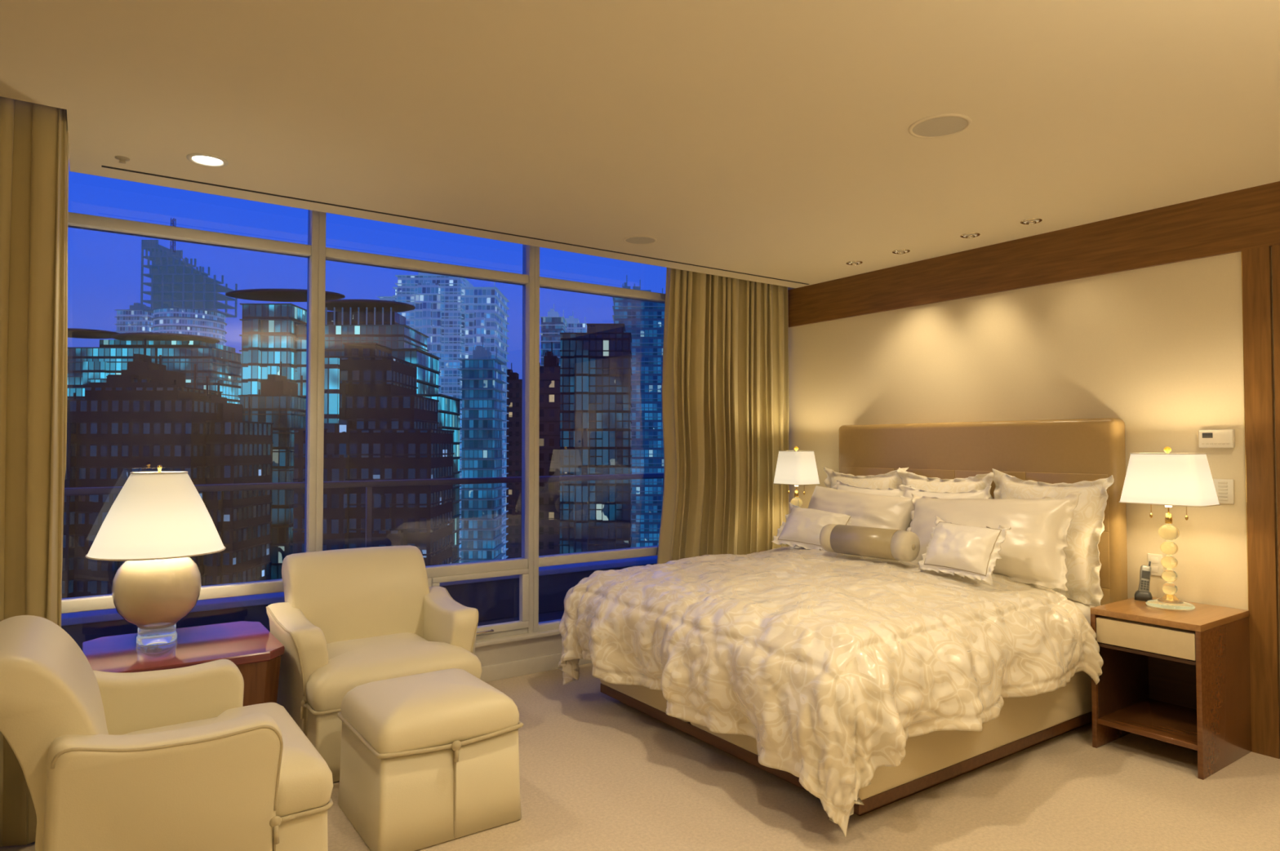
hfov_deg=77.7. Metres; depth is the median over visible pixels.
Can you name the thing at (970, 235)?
recessed light
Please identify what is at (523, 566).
window
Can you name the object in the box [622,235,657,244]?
ceiling speaker
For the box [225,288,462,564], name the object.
tower building
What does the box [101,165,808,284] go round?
trim
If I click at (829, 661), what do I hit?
duvet
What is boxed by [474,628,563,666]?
wall
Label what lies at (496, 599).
balcony
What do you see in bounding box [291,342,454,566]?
tower building
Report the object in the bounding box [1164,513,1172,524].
socket
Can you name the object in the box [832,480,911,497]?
bed pillow
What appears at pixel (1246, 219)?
trim
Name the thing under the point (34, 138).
curtain
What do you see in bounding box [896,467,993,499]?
euro sham
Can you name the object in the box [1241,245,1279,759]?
trim
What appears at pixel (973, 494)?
bed pillow
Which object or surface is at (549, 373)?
tower building
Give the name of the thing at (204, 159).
recessed light
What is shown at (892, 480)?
euro sham
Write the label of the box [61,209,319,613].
window
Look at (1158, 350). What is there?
wall
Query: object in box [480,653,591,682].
baseboard
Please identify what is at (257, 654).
end table
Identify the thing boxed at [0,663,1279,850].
floor
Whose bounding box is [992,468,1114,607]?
euro sham
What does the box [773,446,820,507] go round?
table lamp
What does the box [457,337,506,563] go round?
tower building
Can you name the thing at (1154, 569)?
socket
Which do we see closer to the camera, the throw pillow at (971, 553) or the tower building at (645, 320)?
the throw pillow at (971, 553)
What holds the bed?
on the floor
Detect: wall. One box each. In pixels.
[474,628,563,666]
[787,246,1279,674]
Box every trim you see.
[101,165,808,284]
[787,181,1279,327]
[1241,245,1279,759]
[1241,256,1248,610]
[1271,244,1279,623]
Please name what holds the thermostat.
attached to the wall at (1158, 350)
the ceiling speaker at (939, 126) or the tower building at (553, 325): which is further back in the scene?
the tower building at (553, 325)
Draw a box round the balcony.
[61,473,663,649]
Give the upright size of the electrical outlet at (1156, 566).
0.116 m
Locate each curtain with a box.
[0,96,69,847]
[657,267,789,564]
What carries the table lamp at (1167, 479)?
on the nightstand
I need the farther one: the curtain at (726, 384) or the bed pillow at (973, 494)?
the curtain at (726, 384)
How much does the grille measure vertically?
0.002 m
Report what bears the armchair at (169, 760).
on the floor
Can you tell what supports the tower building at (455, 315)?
on the ground
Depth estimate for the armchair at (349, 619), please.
4.07 m
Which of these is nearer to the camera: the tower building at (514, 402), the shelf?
the shelf
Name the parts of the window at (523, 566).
sash handle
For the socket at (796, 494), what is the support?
attached to the table lamp at (796, 468)
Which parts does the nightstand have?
panel, drawer, panel, panel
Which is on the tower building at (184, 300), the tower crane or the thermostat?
the tower crane
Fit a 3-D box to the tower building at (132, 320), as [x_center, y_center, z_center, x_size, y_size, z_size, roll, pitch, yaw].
[-226.434,13.978,359.759,14.857,143.637,15.200,0,-1,0]
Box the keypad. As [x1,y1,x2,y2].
[1213,479,1234,504]
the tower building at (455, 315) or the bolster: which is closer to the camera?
the bolster
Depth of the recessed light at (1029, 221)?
4.51 m
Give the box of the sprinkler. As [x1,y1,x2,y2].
[115,155,129,163]
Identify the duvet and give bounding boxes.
[557,546,1103,836]
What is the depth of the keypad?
4.02 m
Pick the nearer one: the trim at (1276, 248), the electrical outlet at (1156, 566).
the trim at (1276, 248)
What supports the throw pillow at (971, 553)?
on the duvet
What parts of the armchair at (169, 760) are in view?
backrest, arm, arm, seat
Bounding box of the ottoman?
[337,668,523,850]
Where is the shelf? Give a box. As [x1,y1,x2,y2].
[1097,698,1197,751]
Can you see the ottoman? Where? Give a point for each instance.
(428, 759)
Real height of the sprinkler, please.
0.022 m
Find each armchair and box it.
[0,615,333,850]
[266,545,482,782]
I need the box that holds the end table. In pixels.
[81,621,284,706]
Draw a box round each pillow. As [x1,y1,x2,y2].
[771,502,850,550]
[795,485,915,546]
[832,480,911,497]
[898,484,991,498]
[906,493,1081,591]
[917,515,1011,586]
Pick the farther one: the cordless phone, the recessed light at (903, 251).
the recessed light at (903, 251)
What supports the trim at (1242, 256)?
attached to the wall at (1158, 350)
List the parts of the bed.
rail, headboard, mattress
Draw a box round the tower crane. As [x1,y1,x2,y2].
[169,217,176,253]
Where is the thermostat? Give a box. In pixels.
[1198,429,1235,448]
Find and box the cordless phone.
[1134,561,1152,601]
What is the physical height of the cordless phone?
0.196 m
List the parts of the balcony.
handrail, post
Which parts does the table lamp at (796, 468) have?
shade trim, lamp stem, shade trim, lamp shade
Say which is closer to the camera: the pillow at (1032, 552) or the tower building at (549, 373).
the pillow at (1032, 552)
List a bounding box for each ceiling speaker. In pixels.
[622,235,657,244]
[908,113,972,138]
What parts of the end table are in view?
leg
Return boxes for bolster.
[819,524,919,561]
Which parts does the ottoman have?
seat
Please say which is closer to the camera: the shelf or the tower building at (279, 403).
the shelf
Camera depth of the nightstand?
3.84 m
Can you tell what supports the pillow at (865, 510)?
on the duvet
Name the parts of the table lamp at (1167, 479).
shade trim, lamp stem, shade trim, lamp shade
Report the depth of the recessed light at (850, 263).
5.53 m
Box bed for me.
[600,417,1128,816]
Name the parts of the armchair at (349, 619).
arm, backrest, seat, arm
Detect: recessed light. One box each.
[186,152,228,167]
[845,261,862,265]
[892,248,910,253]
[960,232,980,238]
[1020,218,1042,224]
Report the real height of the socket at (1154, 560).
0.032 m
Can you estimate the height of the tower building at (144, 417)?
93.015 m
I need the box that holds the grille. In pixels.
[912,116,968,136]
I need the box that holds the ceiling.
[0,0,1279,288]
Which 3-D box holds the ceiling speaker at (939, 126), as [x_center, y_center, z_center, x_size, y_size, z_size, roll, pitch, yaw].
[1.199,-1.195,3.179,0.239,0.006,0.239,1,-2,-35]
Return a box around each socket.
[794,490,798,497]
[1151,557,1158,564]
[1151,566,1158,573]
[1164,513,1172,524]
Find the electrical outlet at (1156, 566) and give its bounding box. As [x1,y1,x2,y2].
[1147,553,1162,576]
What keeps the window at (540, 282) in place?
attached to the wall at (493, 655)
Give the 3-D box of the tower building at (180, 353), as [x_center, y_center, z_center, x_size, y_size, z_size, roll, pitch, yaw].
[-113.133,30.079,183.860,45.039,102.360,37.550,0,-1,0]
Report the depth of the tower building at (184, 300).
323.83 m
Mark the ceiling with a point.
(765, 138)
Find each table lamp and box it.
[85,465,226,646]
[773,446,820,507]
[1119,446,1220,611]
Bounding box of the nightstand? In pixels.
[1090,597,1251,780]
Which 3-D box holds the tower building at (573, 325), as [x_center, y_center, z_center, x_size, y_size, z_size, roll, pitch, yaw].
[-29.476,17.482,349.665,13.016,136.111,14.800,0,-1,0]
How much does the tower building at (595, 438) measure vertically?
99.154 m
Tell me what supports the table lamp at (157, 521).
on the end table
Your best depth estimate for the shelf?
3.93 m
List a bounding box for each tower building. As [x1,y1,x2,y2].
[61,338,273,598]
[66,328,241,404]
[114,302,152,333]
[140,240,237,346]
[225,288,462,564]
[238,361,306,580]
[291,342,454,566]
[377,261,509,563]
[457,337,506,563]
[506,363,522,559]
[538,342,559,555]
[539,303,567,365]
[559,323,631,554]
[565,315,586,333]
[612,275,665,547]
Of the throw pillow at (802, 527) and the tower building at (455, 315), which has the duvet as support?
the throw pillow at (802, 527)
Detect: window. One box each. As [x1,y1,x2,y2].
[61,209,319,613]
[315,211,534,640]
[533,246,665,632]
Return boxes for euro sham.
[823,466,908,489]
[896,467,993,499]
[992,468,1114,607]

